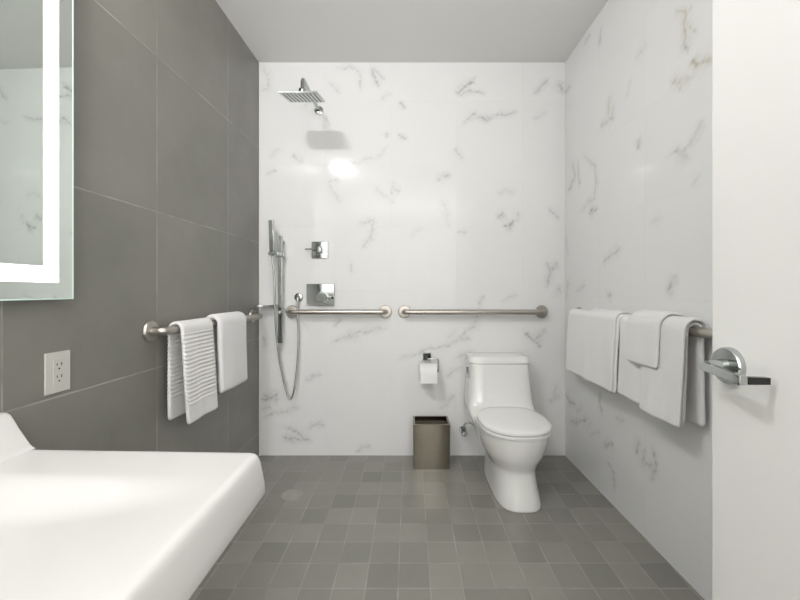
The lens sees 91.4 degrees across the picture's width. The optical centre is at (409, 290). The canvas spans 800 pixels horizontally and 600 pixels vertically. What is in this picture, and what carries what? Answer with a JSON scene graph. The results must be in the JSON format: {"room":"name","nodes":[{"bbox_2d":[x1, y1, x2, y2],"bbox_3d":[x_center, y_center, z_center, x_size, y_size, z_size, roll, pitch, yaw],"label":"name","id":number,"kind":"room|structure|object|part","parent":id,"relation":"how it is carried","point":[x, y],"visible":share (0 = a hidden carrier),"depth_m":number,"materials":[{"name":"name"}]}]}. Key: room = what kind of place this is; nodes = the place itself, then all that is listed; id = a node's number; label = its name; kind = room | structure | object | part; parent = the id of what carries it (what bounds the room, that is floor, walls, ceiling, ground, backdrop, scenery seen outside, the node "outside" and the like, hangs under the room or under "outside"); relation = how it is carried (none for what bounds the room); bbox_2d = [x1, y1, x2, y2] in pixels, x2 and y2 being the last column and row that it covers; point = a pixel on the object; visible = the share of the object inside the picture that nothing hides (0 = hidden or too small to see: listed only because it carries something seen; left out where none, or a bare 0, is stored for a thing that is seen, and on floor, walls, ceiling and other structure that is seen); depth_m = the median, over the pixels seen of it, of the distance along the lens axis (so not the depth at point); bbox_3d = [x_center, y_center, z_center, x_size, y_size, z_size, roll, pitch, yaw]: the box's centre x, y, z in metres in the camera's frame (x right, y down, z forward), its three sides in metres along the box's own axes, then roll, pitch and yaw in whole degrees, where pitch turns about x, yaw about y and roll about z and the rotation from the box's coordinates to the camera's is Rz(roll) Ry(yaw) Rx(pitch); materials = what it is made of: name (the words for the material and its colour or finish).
{"room":"bathroom","nodes":[
{"label":"bathroom","id":0,"kind":"room"},
{"bbox_2d":[0,0,258,455],"bbox_3d":[-1.063,-0.203,-0.460,0.081,2.497,5.878,0,0,1],"label":"wall","id":1,"kind":"structure","parent":0,"point":[166,92],"depth_m":1.45,"materials":[{"name":"grey tile"}]},
{"bbox_2d":[0,413,34,461],"bbox_3d":[-0.960,0.366,0.443,0.108,0.147,1.005,0,0,0],"label":"backsplash","id":2,"kind":"structure","parent":1,"relation":"attached to","point":[13,443],"depth_m":0.92,"materials":[{"name":"white ceramic"}]},
{"bbox_2d":[0,0,73,300],"bbox_3d":[-0.982,-0.517,0.596,0.037,1.080,1.020,0,0,1],"label":"mirror","id":3,"kind":"object","parent":1,"relation":"attached to","point":[37,36],"visible":1,"depth_m":1.00,"materials":[{"name":"grey mirror"}]},
{"bbox_2d":[44,350,69,395],"bbox_3d":[-0.986,0.227,1.092,0.008,0.114,0.076,0,0,1],"label":"power outlet","id":4,"kind":"object","parent":1,"relation":"attached to","point":[56,364],"visible":1,"depth_m":1.09,"materials":[{"name":"grey plastic"}]},
{"bbox_2d":[53,359,63,385],"bbox_3d":[-0.983,0.227,1.092,0.002,0.068,0.034,0,0,1],"label":"socket","id":5,"kind":"object","parent":4,"relation":"attached to","point":[58,364],"depth_m":1.09,"materials":[{"name":"grey plastic"}]},
{"bbox_2d":[0,413,264,599],"bbox_3d":[-0.665,0.406,0.441,0.699,0.227,1.045,0,0,0],"label":"sink","id":6,"kind":"object","parent":1,"relation":"attached to","point":[75,524],"visible":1,"depth_m":0.70,"materials":[{"name":"white ceramic"}]},
{"bbox_2d":[142,309,262,341],"bbox_3d":[-0.935,0.152,1.921,0.073,0.082,0.982,0,0,1],"label":"grab bar","id":7,"kind":"object","parent":1,"relation":"attached to","point":[151,330],"visible":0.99,"depth_m":1.47,"materials":[{"name":"silver metal"}]},
{"bbox_2d":[167,318,217,423],"bbox_3d":[-0.912,0.325,1.649,0.089,0.411,0.236,0,0,1],"label":"ribbed towel","id":8,"kind":"object","parent":7,"relation":"hanging from","point":[192,383],"visible":0.99,"depth_m":1.59,"materials":[{"name":"white fabric"}]},
{"bbox_2d":[206,311,247,392],"bbox_3d":[-0.910,0.292,1.941,0.102,0.370,0.275,0,0,1],"label":"folded towel","id":9,"kind":"object","parent":7,"relation":"hanging from","point":[230,344],"visible":0.77,"depth_m":1.89,"materials":[{"name":"white fabric"}]},
{"bbox_2d":[216,0,607,61],"bbox_3d":[0.000,-1.492,-0.421,2.600,0.080,5.958,0,0,0],"label":"ceiling","id":10,"kind":"structure","parent":0,"point":[273,30],"depth_m":2.15,"materials":[{"name":"white paint"}]},
{"bbox_2d":[261,62,564,454],"bbox_3d":[0.013,-0.203,2.518,1.945,2.497,0.080,0,0,0],"label":"wall","id":11,"kind":"structure","parent":0,"point":[427,185],"depth_m":2.48,"materials":[{"name":"stone"}]},
{"bbox_2d":[259,62,260,455],"bbox_3d":[-0.953,-0.203,2.475,0.010,2.497,0.006,0,0,0],"label":"trim","id":12,"kind":"structure","parent":11,"relation":"attached to","point":[259,62],"depth_m":2.47,"materials":[{"name":"white paint"}]},
{"bbox_2d":[268,220,299,399],"bbox_3d":[-0.793,0.124,2.437,0.188,1.109,0.096,0,0,-31],"label":"shower","id":13,"kind":"object","parent":11,"relation":"attached to","point":[280,254],"visible":1,"depth_m":2.42,"materials":[{"name":"silver metal"}]},
{"bbox_2d":[294,293,302,301],"bbox_3d":[-0.706,0.042,2.460,0.054,0.057,0.036,0,0,0],"label":"outlet","id":14,"kind":"object","parent":11,"relation":"attached to","point":[298,297],"visible":1,"depth_m":2.47,"materials":[{"name":"silver metal"}]},
{"bbox_2d":[278,78,324,114],"bbox_3d":[-0.578,-1.095,2.240,0.200,0.154,0.476,0,0,0],"label":"shower head","id":15,"kind":"object","parent":11,"relation":"attached to","point":[302,95],"visible":1,"depth_m":2.09},
{"bbox_3d":[-0.578,-1.045,2.100,0.200,0.010,0.200,0,13,0],"label":"head plate","id":16,"kind":"part","parent":15,"relation":"part of","materials":[{"name":"silver metal"}]},
{"bbox_3d":[-0.578,-1.124,2.279,0.021,0.062,0.378,0,0,0],"label":"shower arm","id":17,"kind":"part","parent":15,"relation":"part of","materials":[{"name":"silver metal"}]},
{"bbox_2d":[305,242,327,257],"bbox_3d":[-0.588,-0.260,2.452,0.137,0.106,0.050,0,0,2],"label":"shower control","id":18,"kind":"object","parent":11,"relation":"attached to","point":[319,249],"visible":1,"depth_m":2.47,"materials":[{"name":"silver metal"}]},
{"bbox_3d":[-0.572,-0.260,2.446,0.042,0.042,0.040,0,0,2],"label":"knob","id":19,"kind":"part","parent":18,"relation":"part of","materials":[{"name":"silver metal"}]},
{"bbox_3d":[-0.571,-0.260,2.471,0.104,0.106,0.010,0,0,2],"label":"plate","id":20,"kind":"part","parent":18,"relation":"part of","materials":[{"name":"silver metal"}]},
{"bbox_2d":[307,284,333,305],"bbox_3d":[-0.568,0.024,2.447,0.176,0.138,0.056,0,0,2],"label":"shower control","id":21,"kind":"object","parent":11,"relation":"attached to","point":[317,294],"visible":1,"depth_m":2.46,"materials":[{"name":"silver metal"}]},
{"bbox_3d":[-0.556,0.040,2.442,0.068,0.068,0.046,0,0,2],"label":"knob","id":22,"kind":"part","parent":21,"relation":"part of","materials":[{"name":"silver metal"}]},
{"bbox_2d":[286,305,391,317],"bbox_3d":[-0.452,0.131,2.441,0.674,0.082,0.073,0,0,0],"label":"grab bar","id":23,"kind":"object","parent":11,"relation":"attached to","point":[385,311],"visible":1,"depth_m":2.41,"materials":[{"name":"silver metal"}]},
{"bbox_2d":[423,352,438,372],"bbox_3d":[0.121,0.446,2.439,0.115,0.116,0.078,0,0,0],"label":"holder","id":24,"kind":"object","parent":11,"relation":"attached to","point":[426,355],"visible":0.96,"depth_m":2.46,"materials":[{"name":"silver metal"}]},
{"bbox_2d":[420,363,436,383],"bbox_3d":[0.113,0.503,2.404,0.104,0.114,0.116,0,0,0],"label":"toilet roll","id":25,"kind":"object","parent":24,"relation":"hanging from","point":[428,371],"visible":1,"depth_m":2.35,"materials":[{"name":"white paper"}]},
{"bbox_3d":[0.121,0.459,2.429,0.115,0.090,0.058,0,0,0],"label":"arm","id":26,"kind":"part","parent":24,"relation":"part of","materials":[{"name":"silver metal"}]},
{"bbox_2d":[459,422,473,436],"bbox_3d":[0.375,0.858,2.435,0.125,0.090,0.085,0,0,0],"label":"shutoff valve","id":27,"kind":"object","parent":11,"relation":"attached to","point":[462,429],"visible":0.88,"depth_m":2.42,"materials":[{"name":"silver metal"}]},
{"bbox_2d":[398,305,547,317],"bbox_3d":[0.400,0.131,2.441,0.952,0.082,0.073,0,0,0],"label":"grab bar","id":28,"kind":"object","parent":11,"relation":"attached to","point":[404,311],"visible":1,"depth_m":2.41,"materials":[{"name":"silver metal"}]},
{"bbox_2d":[189,455,703,599],"bbox_3d":[0.000,1.085,-0.421,2.600,0.080,5.958,0,0,0],"label":"floor","id":29,"kind":"structure","parent":0,"point":[361,527],"depth_m":1.61,"materials":[{"name":"grey tile"}]},
{"bbox_2d":[281,489,302,500],"bbox_3d":[-0.605,1.044,2.000,0.112,0.002,0.112,0,0,0],"label":"floor drain","id":30,"kind":"object","parent":29,"relation":"on","point":[292,494],"visible":1,"depth_m":2.00,"materials":[{"name":"metal"}]},
{"bbox_2d":[413,416,449,468],"bbox_3d":[0.127,0.913,2.363,0.218,0.261,0.164,0,0,0],"label":"waste bin","id":31,"kind":"object","parent":29,"relation":"on","point":[431,434],"visible":1,"depth_m":2.28,"materials":[{"name":"metal"}]},
{"bbox_2d":[464,352,551,512],"bbox_3d":[0.526,0.716,2.132,0.391,0.659,0.675,0,0,-1],"label":"toilet","id":32,"kind":"object","parent":29,"relation":"on","point":[514,437],"visible":1,"depth_m":1.99,"materials":[{"name":"ceramic"}]},
{"bbox_3d":[0.527,0.406,2.368,0.368,0.039,0.204,0,0,-1],"label":"tank lid","id":33,"kind":"part","parent":32,"relation":"part of","materials":[{"name":"ceramic"}]},
{"bbox_3d":[0.528,0.661,2.288,0.382,0.468,0.361,0,0,-1],"label":"tank","id":34,"kind":"part","parent":32,"relation":"part of","materials":[{"name":"ceramic"}]},
{"bbox_3d":[0.531,0.870,2.082,0.350,0.350,0.554,0,0,-1],"label":"bowl","id":35,"kind":"part","parent":32,"relation":"part of","materials":[{"name":"ceramic"}]},
{"bbox_3d":[0.532,0.685,2.007,0.356,0.017,0.425,0,0,-1],"label":"seat","id":36,"kind":"part","parent":32,"relation":"part of","materials":[{"name":"plastic"}]},
{"bbox_3d":[0.532,0.663,2.008,0.354,0.022,0.424,0,0,-1],"label":"seat lid","id":37,"kind":"part","parent":32,"relation":"part of","materials":[{"name":"plastic"}]},
{"bbox_2d":[565,0,711,599],"bbox_3d":[1.038,-0.203,1.164,0.080,2.497,2.628,0,0,-1],"label":"wall","id":38,"kind":"structure","parent":0,"point":[638,82],"depth_m":1.67,"materials":[{"name":"stone"}]},
{"bbox_2d":[568,307,711,338],"bbox_3d":[0.956,0.134,1.685,0.074,0.082,1.252,0,0,-1],"label":"grab bar","id":39,"kind":"object","parent":38,"relation":"attached to","point":[701,332],"visible":0.02,"depth_m":1.25,"materials":[{"name":"silver metal"}]},
{"bbox_2d":[566,308,631,392],"bbox_3d":[0.925,0.268,1.954,0.109,0.362,0.520,0,0,-1],"label":"bath towel","id":40,"kind":"object","parent":39,"relation":"hanging from","point":[593,335],"visible":0.91,"depth_m":1.86,"materials":[{"name":"white fabric"}]},
{"bbox_2d":[618,314,708,427],"bbox_3d":[0.928,0.271,1.481,0.114,0.367,0.407,0,0,-1],"label":"bath towel","id":41,"kind":"object","parent":39,"relation":"hanging from","point":[673,393],"visible":0.77,"depth_m":1.34,"materials":[{"name":"white fabric"}]},
{"bbox_2d":[627,309,684,368],"bbox_3d":[0.934,0.176,1.479,0.133,0.207,0.190,0,0,-1],"label":"hand towel","id":42,"kind":"object","parent":41,"relation":"on","point":[643,339],"visible":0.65,"depth_m":1.46,"materials":[{"name":"white fabric"}]},
{"bbox_3d":[0.876,-0.204,-0.210,0.432,2.497,0.120,0,0,0],"label":"wall","id":43,"kind":"structure","parent":0,"visible":0},
{"bbox_2d":[700,0,799,599],"bbox_3d":[0.621,-0.011,0.323,0.162,2.088,0.905,0,0,0],"label":"door","id":44,"kind":"structure","parent":43,"relation":"in","point":[754,364],"depth_m":0.68,"materials":[{"name":"white paint"}]},
{"bbox_3d":[0.550,0.145,0.690,0.015,0.021,0.105,0,0,5],"label":"lever","id":45,"kind":"part","parent":44,"relation":"part of","materials":[{"name":"silver metal"}]},
{"bbox_3d":[0.594,0.140,0.730,0.012,0.069,0.069,0,0,0],"label":"handle","id":46,"kind":"part","parent":44,"relation":"part of","materials":[{"name":"silver metal"}]}
]}

